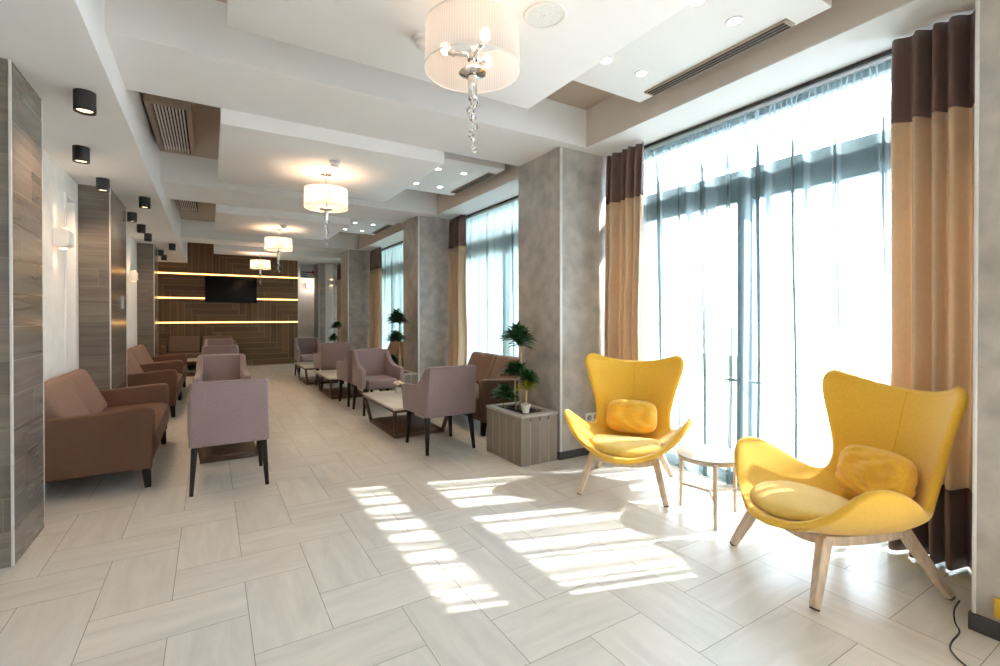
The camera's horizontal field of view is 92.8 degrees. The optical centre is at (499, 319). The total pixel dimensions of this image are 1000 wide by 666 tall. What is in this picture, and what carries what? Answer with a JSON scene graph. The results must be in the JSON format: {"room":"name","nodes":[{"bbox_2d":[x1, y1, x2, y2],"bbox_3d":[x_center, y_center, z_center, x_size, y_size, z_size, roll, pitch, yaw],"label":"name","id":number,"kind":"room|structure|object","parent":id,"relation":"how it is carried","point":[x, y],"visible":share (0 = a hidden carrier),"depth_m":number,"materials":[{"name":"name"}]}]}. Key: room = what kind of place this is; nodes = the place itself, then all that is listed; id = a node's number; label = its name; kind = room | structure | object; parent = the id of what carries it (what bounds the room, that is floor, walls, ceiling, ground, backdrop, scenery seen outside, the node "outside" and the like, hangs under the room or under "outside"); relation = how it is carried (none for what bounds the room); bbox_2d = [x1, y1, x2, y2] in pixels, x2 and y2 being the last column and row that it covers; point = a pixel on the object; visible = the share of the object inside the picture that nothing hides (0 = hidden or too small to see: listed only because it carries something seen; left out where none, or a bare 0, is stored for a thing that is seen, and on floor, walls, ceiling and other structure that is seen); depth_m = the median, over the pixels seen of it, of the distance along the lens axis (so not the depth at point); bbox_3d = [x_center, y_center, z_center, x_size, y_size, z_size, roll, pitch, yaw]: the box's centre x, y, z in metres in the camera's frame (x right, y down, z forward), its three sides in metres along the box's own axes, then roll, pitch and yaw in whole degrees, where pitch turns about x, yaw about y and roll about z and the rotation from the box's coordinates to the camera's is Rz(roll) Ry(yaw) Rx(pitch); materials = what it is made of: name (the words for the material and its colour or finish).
{"room":"hotel lobby lounge","nodes":[
{"label":"hotel lobby lounge","id":0,"kind":"room"},
{"bbox_2d":[43,150,136,381],"bbox_3d":[-5.865,-0.059,7.171,0.300,2.625,10.450,0,0,-31],"label":"wall","id":1,"kind":"structure","parent":0,"point":[56,181],"depth_m":4.12,"materials":[{"name":"white paint"}]},
{"bbox_2d":[53,227,73,249],"bbox_3d":[-3.761,-0.695,4.098,0.109,0.177,0.170,0,0,-31],"label":"wall sconce","id":2,"kind":"object","parent":1,"relation":"attached to","point":[63,238],"visible":1,"depth_m":4.04,"materials":[{"name":"white plastic"}]},
{"bbox_2d":[64,192,76,373],"bbox_3d":[-4.100,0.056,4.458,0.132,2.430,0.400,0,0,-31],"label":"trim","id":3,"kind":"structure","parent":1,"relation":"attached to","point":[70,290],"depth_m":4.61,"materials":[{"name":"white paint"}]},
{"bbox_2d":[0,0,186,262],"bbox_3d":[-5.002,-1.671,3.705,3.720,0.645,16.750,0,0,-31],"label":"ceiling","id":4,"kind":"structure","parent":0,"point":[59,47],"depth_m":3.08,"materials":[{"name":"white paint"}]},
{"bbox_2d":[72,145,89,163],"bbox_3d":[-3.283,-1.290,3.730,0.106,0.118,0.106,0,0,-31],"label":"ceiling spotlight","id":5,"kind":"object","parent":4,"relation":"attached to","point":[80,154],"visible":1,"depth_m":3.69,"materials":[{"name":"black metal"}]},
{"bbox_2d":[73,88,96,115],"bbox_3d":[-2.457,-1.284,2.816,0.106,0.118,0.106,0,0,-31],"label":"ceiling spotlight","id":6,"kind":"object","parent":4,"relation":"attached to","point":[84,101],"visible":1,"depth_m":2.79,"materials":[{"name":"black metal"}]},
{"bbox_2d":[96,177,109,192],"bbox_3d":[-3.830,-1.296,4.591,0.106,0.118,0.106,0,0,-31],"label":"ceiling spotlight","id":7,"kind":"object","parent":4,"relation":"attached to","point":[102,184],"visible":1,"depth_m":4.55,"materials":[{"name":"black metal"}]},
{"bbox_2d":[139,196,150,208],"bbox_3d":[-3.962,-1.300,5.307,0.106,0.118,0.106,0,0,-31],"label":"ceiling spotlight","id":8,"kind":"object","parent":4,"relation":"attached to","point":[144,202],"visible":1,"depth_m":5.27,"materials":[{"name":"black metal"}]},
{"bbox_2d":[158,242,297,367],"bbox_3d":[-7.022,-0.365,12.435,3.200,3.170,0.250,0,0,-31],"label":"wall","id":9,"kind":"structure","parent":0,"point":[261,343],"depth_m":12.37,"materials":[{"name":"brown wood"}]},
{"bbox_2d":[158,272,297,278],"bbox_3d":[-6.934,-1.137,12.333,3.150,0.032,0.008,0,0,-31],"label":"led strip","id":10,"kind":"object","parent":9,"relation":"attached to","point":[158,272],"visible":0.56,"depth_m":12.22,"materials":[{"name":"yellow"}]},
{"bbox_2d":[158,321,297,322],"bbox_3d":[-6.934,0.077,12.341,3.150,0.032,0.008,0,0,-31],"label":"led strip","id":11,"kind":"object","parent":9,"relation":"attached to","point":[259,321],"visible":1,"depth_m":12.47,"materials":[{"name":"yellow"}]},
{"bbox_2d":[205,276,256,302],"bbox_3d":[-6.928,-0.759,12.278,1.170,0.670,0.102,0,0,-31],"label":"television","id":12,"kind":"object","parent":9,"relation":"attached to","point":[218,289],"visible":1,"depth_m":12.22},
{"bbox_2d":[298,274,313,337],"bbox_3d":[-7.692,-0.397,17.266,2.420,3.170,0.300,0,0,-31],"label":"wall","id":13,"kind":"structure","parent":0,"point":[305,295],"depth_m":17.44,"materials":[{"name":"white paint"}]},
{"bbox_2d":[314,264,337,343],"bbox_3d":[-5.076,-0.208,14.410,0.923,2.830,0.703,0,0,-31],"label":"pillar","id":14,"kind":"structure","parent":0,"point":[319,269],"depth_m":13.96,"materials":[{"name":"paint"}]},
{"bbox_2d":[325,264,333,342],"bbox_3d":[-5.028,-0.206,14.016,0.230,2.830,0.025,0,0,-31],"label":"trim","id":15,"kind":"structure","parent":14,"relation":"attached to","point":[328,267],"depth_m":13.99,"materials":[{"name":"white paint"}]},
{"bbox_2d":[341,250,369,348],"bbox_3d":[-3.282,-0.189,11.463,0.923,2.830,0.703,0,0,-31],"label":"pillar","id":16,"kind":"structure","parent":0,"point":[355,264],"depth_m":11.07,"materials":[{"name":"paint"}]},
{"bbox_2d":[142,0,614,234],"bbox_3d":[-2.897,-1.970,7.765,4.100,0.100,21.500,0,0,-31],"label":"ceiling","id":17,"kind":"structure","parent":0,"point":[576,94],"depth_m":4.50,"materials":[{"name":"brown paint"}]},
{"bbox_2d":[192,102,196,147],"bbox_3d":[-3.066,-1.874,4.467,0.340,0.050,1.380,0,0,-31],"label":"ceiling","id":18,"kind":"structure","parent":17,"relation":"attached to","point":[192,102],"depth_m":4.51,"materials":[{"name":"brown metal"}]},
{"bbox_2d":[144,93,195,154],"bbox_3d":[-3.066,-1.819,4.467,0.320,0.120,1.340,0,0,-31],"label":"ceiling vent","id":19,"kind":"object","parent":18,"relation":"in","point":[171,120],"visible":0.84,"depth_m":4.31,"materials":[{"name":"brown metal"}]},
{"bbox_2d":[214,244,303,258],"bbox_3d":[-5.521,-1.714,10.917,1.790,0.454,0.850,0,0,-31],"label":"ceiling","id":20,"kind":"structure","parent":17,"relation":"attached to","point":[218,248],"depth_m":10.58,"materials":[{"name":"white paint"}]},
{"bbox_2d":[250,253,270,284],"bbox_3d":[-5.412,-1.132,10.747,0.420,0.703,0.420,0,0,-31],"label":"pendant lamp","id":21,"kind":"object","parent":20,"relation":"hanging from","point":[257,264],"visible":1,"depth_m":10.62,"materials":[{"name":"beige"}]},
{"bbox_2d":[181,219,358,252],"bbox_3d":[-4.890,-1.767,10.370,3.403,0.340,0.740,0,0,-31],"label":"beam","id":22,"kind":"structure","parent":17,"relation":"attached to","point":[193,231],"depth_m":9.88,"materials":[{"name":"white paint"}]},
{"bbox_2d":[215,204,349,239],"bbox_3d":[-3.558,-1.693,7.693,1.790,0.454,1.760,0,0,-31],"label":"ceiling","id":23,"kind":"structure","parent":17,"relation":"attached to","point":[228,218],"depth_m":7.27,"materials":[{"name":"white paint"}]},
{"bbox_2d":[264,228,292,271],"bbox_3d":[-3.588,-1.112,7.713,0.420,0.703,0.420,0,0,-31],"label":"pendant lamp","id":24,"kind":"object","parent":23,"relation":"hanging from","point":[278,244],"visible":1,"depth_m":7.58,"materials":[{"name":"beige"}]},
{"bbox_2d":[160,151,436,222],"bbox_3d":[-2.640,-1.743,6.675,3.403,0.340,0.932,0,0,-31],"label":"beam","id":25,"kind":"structure","parent":17,"relation":"attached to","point":[182,177],"depth_m":6.13,"materials":[{"name":"white paint"}]},
{"bbox_2d":[218,108,443,201],"bbox_3d":[-1.740,-1.673,4.707,1.790,0.454,1.750,0,0,-31],"label":"ceiling","id":26,"kind":"structure","parent":17,"relation":"attached to","point":[254,150],"depth_m":4.31,"materials":[{"name":"white paint"}]},
{"bbox_2d":[303,172,347,244],"bbox_3d":[-1.722,-1.093,4.716,0.420,0.703,0.420,0,0,-31],"label":"pendant lamp","id":27,"kind":"object","parent":26,"relation":"hanging from","point":[326,198],"visible":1,"depth_m":4.59,"materials":[{"name":"beige"}]},
{"bbox_2d":[104,0,585,165],"bbox_3d":[-0.868,-1.724,3.764,3.403,0.340,0.768,0,0,-31],"label":"beam","id":28,"kind":"structure","parent":17,"relation":"attached to","point":[185,50],"depth_m":3.27,"materials":[{"name":"white paint"}]},
{"bbox_2d":[340,218,396,234],"bbox_3d":[-2.577,-1.790,8.505,1.055,0.270,1.370,0,0,-31],"label":"ceiling panel","id":29,"kind":"object","parent":17,"relation":"attached to","point":[362,224],"visible":0.33,"depth_m":8.49,"materials":[{"name":"white paint"}]},
{"bbox_2d":[406,152,504,195],"bbox_3d":[-0.737,-1.770,5.482,1.055,0.270,1.310,0,0,-31],"label":"ceiling panel","id":30,"kind":"object","parent":17,"relation":"attached to","point":[450,178],"visible":0.37,"depth_m":5.33,"materials":[{"name":"white paint"}]},
{"bbox_2d":[451,172,494,193],"bbox_3d":[-0.344,-1.629,5.728,0.090,0.016,0.980,0,0,-31],"label":"linear vent","id":31,"kind":"object","parent":30,"relation":"attached to","point":[487,175],"visible":1,"depth_m":5.65,"materials":[{"name":"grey metal"}]},
{"bbox_2d":[226,0,694,108],"bbox_3d":[-0.115,-1.656,2.038,1.790,0.454,1.760,0,0,-31],"label":"ceiling","id":32,"kind":"structure","parent":17,"relation":"attached to","point":[375,33],"depth_m":2.36,"materials":[{"name":"white paint"}]},
{"bbox_2d":[413,32,424,50],"bbox_3d":[-0.391,-1.405,2.422,0.100,0.053,0.100,0,0,-31],"label":"smoke detector","id":33,"kind":"object","parent":32,"relation":"attached to","point":[418,38],"visible":0.73,"depth_m":2.39,"materials":[{"name":"white plastic"}]},
{"bbox_2d":[424,0,520,153],"bbox_3d":[-0.120,-1.076,2.074,0.420,0.703,0.420,0,0,-31],"label":"pendant lamp","id":34,"kind":"object","parent":32,"relation":"hanging from","point":[448,23],"visible":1,"depth_m":1.99,"materials":[{"name":"fabric"}]},
{"bbox_2d":[523,1,566,28],"bbox_3d":[0.212,-1.426,2.239,0.204,0.007,0.204,0,0,-31],"label":"ceiling speaker","id":35,"kind":"object","parent":32,"relation":"attached to","point":[544,14],"visible":1,"depth_m":2.23,"materials":[{"name":"white plastic"}]},
{"bbox_2d":[527,5,562,26],"bbox_3d":[0.212,-1.426,2.239,0.166,0.007,0.166,0,0,-31],"label":"speaker grille","id":36,"kind":"object","parent":35,"relation":"attached to","point":[537,15],"depth_m":2.24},
{"bbox_2d":[573,0,831,101],"bbox_3d":[0.933,-1.753,2.740,1.055,0.270,1.290,0,0,-31],"label":"ceiling panel","id":37,"kind":"object","parent":17,"relation":"attached to","point":[690,36],"visible":0.61,"depth_m":2.76,"materials":[{"name":"white paint"}]},
{"bbox_2d":[644,18,794,95],"bbox_3d":[1.320,-1.611,2.994,0.090,0.016,0.980,0,0,-31],"label":"linear vent","id":38,"kind":"object","parent":37,"relation":"attached to","point":[785,24],"visible":1,"depth_m":2.89,"materials":[{"name":"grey metal"}]},
{"bbox_2d":[725,15,743,26],"bbox_3d":[1.270,-1.613,2.577,0.092,0.008,0.092,0,0,-31],"label":"recessed light","id":39,"kind":"object","parent":37,"relation":"attached to","point":[733,21],"visible":1,"depth_m":2.57,"materials":[{"name":"white plastic"}]},
{"bbox_2d":[403,216,449,382],"bbox_3d":[-1.022,-0.165,7.751,0.923,2.830,0.654,0,0,-31],"label":"pillar","id":40,"kind":"structure","parent":0,"point":[425,239],"depth_m":7.39,"materials":[{"name":"paint"}]},
{"bbox_2d":[0,363,999,665],"bbox_3d":[-4.486,1.316,6.819,7.820,0.120,21.500,0,0,-31],"label":"floor","id":41,"kind":"structure","parent":0,"point":[360,546],"depth_m":2.40,"materials":[{"name":"tile"}]},
{"bbox_2d":[0,58,44,568],"bbox_3d":[-2.973,-0.029,2.504,0.726,2.625,0.542,0,0,-31],"label":"column","id":42,"kind":"structure","parent":41,"relation":"on","point":[22,448],"depth_m":2.58,"materials":[{"name":"brown wood"}]},
{"bbox_2d":[78,184,126,389],"bbox_3d":[-4.402,-0.047,5.304,0.256,2.625,1.092,0,0,-31],"label":"column","id":43,"kind":"structure","parent":41,"relation":"on","point":[102,250],"depth_m":4.87,"materials":[{"name":"brown wood"}]},
{"bbox_2d":[44,369,169,487],"bbox_3d":[-3.335,0.870,4.063,0.767,0.810,1.550,0,0,-31],"label":"sofa","id":44,"kind":"object","parent":41,"relation":"on","point":[89,431],"visible":0.81,"depth_m":3.51,"materials":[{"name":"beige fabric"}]},
{"bbox_2d":[44,377,89,417],"bbox_3d":[-3.350,0.661,3.649,0.253,0.387,0.662,0,0,-31],"label":"cushion","id":45,"kind":"object","parent":44,"relation":"on","point":[61,399],"depth_m":3.56,"materials":[{"name":"fabric"}]},
{"bbox_2d":[58,369,107,413],"bbox_3d":[-3.709,0.657,4.238,0.253,0.387,0.662,0,0,-31],"label":"cushion","id":46,"kind":"object","parent":44,"relation":"on","point":[95,401],"depth_m":4.21,"materials":[{"name":"fabric"}]},
{"bbox_2d":[137,243,157,355],"bbox_3d":[-6.631,-0.070,8.964,0.256,2.625,0.702,0,0,-31],"label":"column","id":47,"kind":"structure","parent":41,"relation":"on","point":[147,254],"depth_m":8.68,"materials":[{"name":"brown wood"}]},
{"bbox_2d":[127,350,183,416],"bbox_3d":[-4.864,0.854,6.574,0.767,0.810,1.550,0,0,-31],"label":"sofa","id":48,"kind":"object","parent":41,"relation":"on","point":[169,372],"visible":0.44,"depth_m":6.11,"materials":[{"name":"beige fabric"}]},
{"bbox_2d":[127,350,142,372],"bbox_3d":[-5.238,0.641,6.749,0.253,0.387,0.662,0,0,-31],"label":"cushion","id":49,"kind":"object","parent":48,"relation":"on","point":[138,368],"depth_m":6.76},
{"bbox_2d":[127,344,187,398],"bbox_3d":[-5.691,0.845,7.932,0.767,0.810,1.550,0,0,-31],"label":"sofa","id":50,"kind":"object","parent":41,"relation":"on","point":[140,353],"visible":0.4,"depth_m":8.15,"materials":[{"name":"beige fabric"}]},
{"bbox_2d":[127,347,147,362],"bbox_3d":[-5.706,0.636,7.518,0.253,0.387,0.662,0,0,-31],"label":"cushion","id":51,"kind":"object","parent":50,"relation":"on","point":[137,353],"depth_m":7.38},
{"bbox_2d":[134,344,153,362],"bbox_3d":[-6.064,0.632,8.107,0.253,0.387,0.662,0,0,-31],"label":"cushion","id":52,"kind":"object","parent":50,"relation":"on","point":[149,358],"depth_m":8.08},
{"bbox_2d":[161,335,237,364],"bbox_3d":[-7.287,0.821,11.589,1.550,0.810,0.767,0,0,-31],"label":"sofa","id":53,"kind":"object","parent":41,"relation":"on","point":[191,346],"visible":0.41,"depth_m":11.54,"materials":[{"name":"brown fabric"}]},
{"bbox_2d":[168,336,199,352],"bbox_3d":[-7.700,0.610,11.603,0.662,0.387,0.253,0,0,-31],"label":"cushion","id":54,"kind":"object","parent":53,"relation":"on","point":[176,344],"depth_m":11.56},
{"bbox_2d":[202,335,231,345],"bbox_3d":[-7.110,0.608,11.962,0.662,0.387,0.253,0,0,-31],"label":"cushion","id":55,"kind":"object","parent":53,"relation":"on","point":[204,338],"depth_m":11.94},
{"bbox_2d":[204,338,233,345],"bbox_3d":[-5.779,0.825,9.805,0.579,0.827,0.635,0,0,-31],"label":"armchair","id":56,"kind":"object","parent":41,"relation":"on","point":[208,342],"visible":0.1,"depth_m":10.01,"materials":[{"name":"fabric"}]},
{"bbox_2d":[201,345,238,354],"bbox_3d":[-4.703,0.837,8.000,0.579,0.827,0.635,0,0,-31],"label":"armchair","id":57,"kind":"object","parent":41,"relation":"on","point":[216,349],"visible":0.16,"depth_m":7.73,"materials":[{"name":"fabric"}]},
{"bbox_2d":[193,354,250,381],"bbox_3d":[-3.317,0.852,5.685,0.579,0.827,0.635,0,0,-31],"label":"armchair","id":58,"kind":"object","parent":41,"relation":"on","point":[217,367],"visible":0.36,"depth_m":5.86,"materials":[{"name":"fabric"}]},
{"bbox_2d":[187,378,268,496],"bbox_3d":[-2.147,0.864,3.773,0.579,0.827,0.635,0,0,-31],"label":"armchair","id":59,"kind":"object","parent":41,"relation":"on","point":[224,412],"visible":1,"depth_m":3.52,"materials":[{"name":"fabric"}]},
{"bbox_2d":[198,441,257,463],"bbox_3d":[-2.695,1.097,4.712,0.552,0.345,1.200,0,0,-31],"label":"coffee table","id":60,"kind":"object","parent":41,"relation":"on","point":[217,453],"visible":0.3,"depth_m":4.40,"materials":[{"name":"wood"}]},
{"bbox_2d":[294,337,320,377],"bbox_3d":[-4.144,0.822,10.332,0.579,0.827,0.635,0,0,-31],"label":"armchair","id":61,"kind":"object","parent":41,"relation":"on","point":[305,348],"visible":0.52,"depth_m":10.46,"materials":[{"name":"fabric"}]},
{"bbox_2d":[295,361,337,384],"bbox_3d":[-3.655,1.066,9.548,0.690,0.345,1.200,0,0,-31],"label":"coffee table","id":62,"kind":"object","parent":41,"relation":"on","point":[306,366],"visible":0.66,"depth_m":9.29,"materials":[{"name":"wood"}]},
{"bbox_2d":[313,342,350,388],"bbox_3d":[-3.076,0.832,8.769,0.579,0.827,0.635,0,0,-31],"label":"armchair","id":63,"kind":"object","parent":41,"relation":"on","point":[328,354],"visible":0.66,"depth_m":8.49,"materials":[{"name":"fabric"}]},
{"bbox_2d":[315,370,368,398],"bbox_3d":[-2.641,1.076,7.999,0.690,0.345,1.200,0,0,-31],"label":"coffee table","id":64,"kind":"object","parent":41,"relation":"on","point":[330,375],"visible":0.63,"depth_m":7.83,"materials":[{"name":"wood"}]},
{"bbox_2d":[336,348,381,406],"bbox_3d":[-2.093,0.842,7.154,0.579,0.827,0.635,0,0,-31],"label":"armchair","id":65,"kind":"object","parent":41,"relation":"on","point":[343,369],"visible":0.49,"depth_m":6.84,"materials":[{"name":"fabric"}]},
{"bbox_2d":[352,349,403,415],"bbox_3d":[-1.702,0.846,6.551,0.579,0.827,0.635,0,0,-31],"label":"armchair","id":66,"kind":"object","parent":41,"relation":"on","point":[372,369],"visible":0.83,"depth_m":6.61,"materials":[{"name":"fabric"}]},
{"bbox_2d":[387,341,402,366],"bbox_3d":[-2.097,0.839,8.938,0.767,0.810,1.550,0,0,-31],"label":"sofa","id":67,"kind":"object","parent":41,"relation":"on","point":[393,347],"visible":0.12,"depth_m":9.13,"materials":[{"name":"brown fabric"}]},
{"bbox_2d":[387,341,402,355],"bbox_3d":[-2.082,0.624,9.349,0.253,0.387,0.662,0,0,-31],"label":"cushion","id":68,"kind":"object","parent":67,"relation":"on","point":[393,347],"depth_m":9.27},
{"bbox_2d":[382,369,417,390],"bbox_3d":[-1.583,1.032,7.379,0.408,0.440,0.608,0,0,-31],"label":"planter box","id":69,"kind":"object","parent":41,"relation":"on","point":[410,377],"visible":0.2,"depth_m":7.18,"materials":[{"name":"grey wood"}]},
{"bbox_2d":[385,307,409,366],"bbox_3d":[-1.586,0.335,7.318,0.449,1.038,0.419,0,0,-31],"label":"dracaena","id":70,"kind":"object","parent":69,"relation":"on","point":[397,317],"visible":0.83,"depth_m":7.29,"materials":[{"name":"green plant"}]},
{"bbox_2d":[362,390,447,438],"bbox_3d":[-1.117,1.091,5.602,0.690,0.345,1.200,0,0,-31],"label":"coffee table","id":71,"kind":"object","parent":41,"relation":"on","point":[394,426],"visible":0.73,"depth_m":5.44,"materials":[{"name":"wood"}]},
{"bbox_2d":[402,365,475,455],"bbox_3d":[-0.603,0.858,4.784,0.579,0.827,0.635,0,0,-31],"label":"armchair","id":72,"kind":"object","parent":41,"relation":"on","point":[442,391],"visible":1,"depth_m":4.54,"materials":[{"name":"fabric"}]},
{"bbox_2d":[428,351,517,435],"bbox_3d":[-0.277,0.858,5.948,0.767,0.810,1.550,0,0,-31],"label":"sofa","id":73,"kind":"object","parent":41,"relation":"on","point":[488,365],"visible":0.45,"depth_m":5.51,"materials":[{"name":"brown fabric"}]},
{"bbox_2d":[467,351,498,383],"bbox_3d":[-0.262,0.644,6.360,0.253,0.387,0.662,0,0,-31],"label":"cushion","id":74,"kind":"object","parent":73,"relation":"on","point":[484,362],"depth_m":6.22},
{"bbox_2d":[489,355,517,378],"bbox_3d":[0.097,0.648,5.771,0.253,0.387,0.662,0,0,-31],"label":"cushion","id":75,"kind":"object","parent":73,"relation":"on","point":[501,360],"depth_m":5.86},
{"bbox_2d":[486,401,557,466],"bbox_3d":[0.196,1.051,4.458,0.408,0.440,0.608,0,0,-31],"label":"planter box","id":76,"kind":"object","parent":41,"relation":"on","point":[521,439],"visible":0.85,"depth_m":4.25,"materials":[{"name":"grey wood"}]},
{"bbox_2d":[489,320,536,410],"bbox_3d":[0.115,0.441,4.428,0.491,0.868,0.418,0,0,21],"label":"dracaena","id":77,"kind":"object","parent":76,"relation":"on","point":[518,334],"visible":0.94,"depth_m":4.41,"materials":[{"name":"green plant"}]},
{"bbox_2d":[514,367,540,412],"bbox_3d":[0.242,0.627,4.253,0.268,0.411,0.323,0,0,5],"label":"potted plant","id":78,"kind":"object","parent":76,"relation":"on","point":[530,377],"visible":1,"depth_m":4.21,"materials":[{"name":"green plant"}]},
{"bbox_2d":[564,353,692,507],"bbox_3d":[1.019,0.789,3.679,0.925,0.992,0.898,0,0,32],"label":"lounge chair","id":79,"kind":"object","parent":41,"relation":"on","point":[656,382],"visible":0.9,"depth_m":3.83,"materials":[{"name":"yellow fabric"}]},
{"bbox_2d":[606,399,656,433],"bbox_3d":[1.065,0.785,3.857,0.400,0.264,0.194,0,0,23],"label":"pillow","id":80,"kind":"object","parent":79,"relation":"on","point":[623,415],"visible":1,"depth_m":3.79,"materials":[{"name":"yellow fabric"}]},
{"bbox_2d":[676,445,736,529],"bbox_3d":[1.374,1.077,3.115,0.420,0.405,0.420,0,0,-31],"label":"side table","id":81,"kind":"object","parent":41,"relation":"on","point":[716,457],"visible":0.85,"depth_m":3.10,"materials":[{"name":"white wood"}]},
{"bbox_2d":[644,60,890,484],"bbox_3d":[1.929,-0.138,3.543,0.118,2.830,2.728,0,0,-31],"label":"window","id":82,"kind":"structure","parent":41,"relation":"on","point":[861,153],"depth_m":3.56,"materials":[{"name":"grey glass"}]},
{"bbox_2d":[729,370,968,611],"bbox_3d":[1.721,0.796,2.470,0.898,0.992,0.925,0,0,-16],"label":"lounge chair","id":83,"kind":"object","parent":41,"relation":"on","point":[779,490],"visible":0.91,"depth_m":2.37,"materials":[{"name":"yellow fabric"}]},
{"bbox_2d":[835,445,917,498],"bbox_3d":[1.909,0.791,2.430,0.194,0.260,0.403,0,0,-6],"label":"pillow","id":84,"kind":"object","parent":83,"relation":"on","point":[861,469],"visible":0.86,"depth_m":2.36,"materials":[{"name":"yellow fabric"}]},
{"bbox_2d":[518,147,606,451],"bbox_3d":[0.759,-0.146,4.826,0.923,2.830,0.687,0,0,-31],"label":"pillar","id":85,"kind":"structure","parent":0,"point":[562,191],"depth_m":4.45,"materials":[{"name":"paint"}]},
{"bbox_2d":[557,448,589,459],"bbox_3d":[0.703,1.234,4.803,0.812,0.070,0.708,0,0,-31],"label":"baseboard","id":86,"kind":"structure","parent":85,"relation":"attached to","point":[582,451],"depth_m":4.37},
{"bbox_2d":[277,0,974,273],"bbox_3d":[-2.897,-1.750,7.767,4.100,0.340,21.500,0,0,-31],"label":"ceiling","id":87,"kind":"structure","parent":0,"point":[849,32],"depth_m":3.19,"materials":[{"name":"beige paint"}]},
{"bbox_2d":[337,264,340,342],"bbox_3d":[-4.569,-0.206,13.723,0.180,2.810,0.803,0,0,-27],"label":"curtain","id":88,"kind":"object","parent":87,"relation":"hanging from","point":[339,265],"visible":0.2,"depth_m":13.79,"materials":[{"name":"brown fabric"}]},
{"bbox_2d":[369,247,382,348],"bbox_3d":[-2.835,-0.187,10.829,0.190,2.810,0.757,0,0,-31],"label":"curtain","id":89,"kind":"object","parent":87,"relation":"hanging from","point":[375,285],"visible":0.7,"depth_m":10.61,"materials":[{"name":"brown fabric"}]},
{"bbox_2d":[381,241,402,251],"bbox_3d":[-1.968,-1.579,9.698,0.075,0.026,3.630,0,0,-31],"label":"track","id":90,"kind":"object","parent":87,"relation":"attached to","point":[401,242],"visible":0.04,"depth_m":10.26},
{"bbox_2d":[382,243,402,348],"bbox_3d":[-1.970,-0.165,9.716,0.095,2.775,3.655,0,0,-31],"label":"sheer curtain","id":91,"kind":"object","parent":90,"relation":"hanging from","point":[392,258],"visible":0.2,"depth_m":10.32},
{"bbox_2d":[448,215,466,365],"bbox_3d":[-0.656,-0.164,7.292,0.165,2.810,0.460,0,0,-28],"label":"curtain","id":92,"kind":"object","parent":87,"relation":"hanging from","point":[457,311],"visible":0.8,"depth_m":7.26,"materials":[{"name":"brown fabric"}]},
{"bbox_2d":[466,196,517,218],"bbox_3d":[0.042,-1.558,6.396,0.075,0.026,2.720,0,0,-31],"label":"track","id":93,"kind":"object","parent":87,"relation":"attached to","point":[515,198],"visible":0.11,"depth_m":6.58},
{"bbox_2d":[466,200,517,363],"bbox_3d":[0.041,-0.144,6.423,0.089,2.775,2.778,0,0,-31],"label":"sheer curtain","id":94,"kind":"object","parent":93,"relation":"hanging from","point":[492,235],"visible":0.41,"depth_m":6.64,"materials":[{"name":"fabric"}]},
{"bbox_2d":[604,142,643,360],"bbox_3d":[1.133,-0.145,4.353,0.175,2.810,0.458,0,0,-39],"label":"curtain","id":95,"kind":"object","parent":87,"relation":"hanging from","point":[623,308],"visible":0.63,"depth_m":4.33,"materials":[{"name":"brown fabric"}]},
{"bbox_2d":[644,49,891,151],"bbox_3d":[1.823,-1.538,3.471,0.075,0.026,2.690,0,0,-31],"label":"track","id":96,"kind":"object","parent":87,"relation":"attached to","point":[887,55],"visible":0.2,"depth_m":3.26,"materials":[{"name":"metal"}]},
{"bbox_2d":[642,60,891,485],"bbox_3d":[1.828,-0.125,3.488,0.083,2.775,2.661,0,0,-31],"label":"sheer curtain","id":97,"kind":"object","parent":96,"relation":"hanging from","point":[709,268],"visible":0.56,"depth_m":3.46,"materials":[{"name":"fabric"}]},
{"bbox_2d":[888,10,974,571],"bbox_3d":[2.301,-0.133,2.477,0.166,2.810,0.422,0,0,-27],"label":"curtain","id":98,"kind":"object","parent":87,"relation":"hanging from","point":[933,71],"visible":0.62,"depth_m":2.47,"materials":[{"name":"brown fabric"}]},
{"bbox_2d":[971,0,999,622],"bbox_3d":[2.539,-0.127,1.903,0.923,2.830,0.717,0,0,-31],"label":"wall","id":99,"kind":"structure","parent":0,"point":[986,285],"depth_m":1.94,"materials":[{"name":"paint"}]},
{"bbox_2d":[968,610,999,640],"bbox_3d":[2.484,1.253,1.878,0.812,0.070,0.734,0,0,-31],"label":"baseboard","id":100,"kind":"structure","parent":99,"relation":"attached to","point":[980,624],"depth_m":1.94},
{"bbox_3d":[-4.798,-1.892,7.311,0.340,0.050,1.380,0,0,-31],"label":"ceiling","id":101,"kind":"structure","parent":0,"visible":0},
{"bbox_2d":[174,199,200,212],"bbox_3d":[-4.798,-1.837,7.311,0.320,0.120,1.340,0,0,-31],"label":"ceiling vent","id":102,"kind":"object","parent":101,"relation":"in","point":[182,205],"visible":0.49,"depth_m":7.58,"materials":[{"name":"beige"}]},
{"label":"outside","id":103,"kind":"structure","parent":0,"visible":0},
{"bbox_2d":[647,171,736,226],"bbox_3d":[-1.514,-1.807,12.589,3.280,0.150,14.900,0,0,-31],"label":"canopy","id":104,"kind":"object","parent":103,"point":[670,182],"visible":0.03,"depth_m":6.17,"materials":[{"name":"white paint"}]},
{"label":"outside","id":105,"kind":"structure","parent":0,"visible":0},
{"bbox_2d":[644,157,670,350],"bbox_3d":[-6.379,-2.657,39.710,0.580,7.600,49.500,0,0,-31],"label":"wall","id":106,"kind":"structure","parent":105,"point":[652,253],"depth_m":18.72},
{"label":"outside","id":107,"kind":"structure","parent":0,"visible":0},
{"bbox_2d":[647,349,829,380],"bbox_3d":[-8.629,1.129,34.853,8.500,0.050,55.500,0,0,-31],"label":"lawn","id":108,"kind":"structure","parent":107,"point":[722,360],"depth_m":13.39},
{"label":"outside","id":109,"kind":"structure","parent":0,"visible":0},
{"bbox_2d":[671,367,890,467],"bbox_3d":[-0.558,1.357,6.694,22.000,0.080,40.000,0,0,-31],"label":"pavement","id":110,"kind":"structure","parent":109,"point":[782,382],"depth_m":6.79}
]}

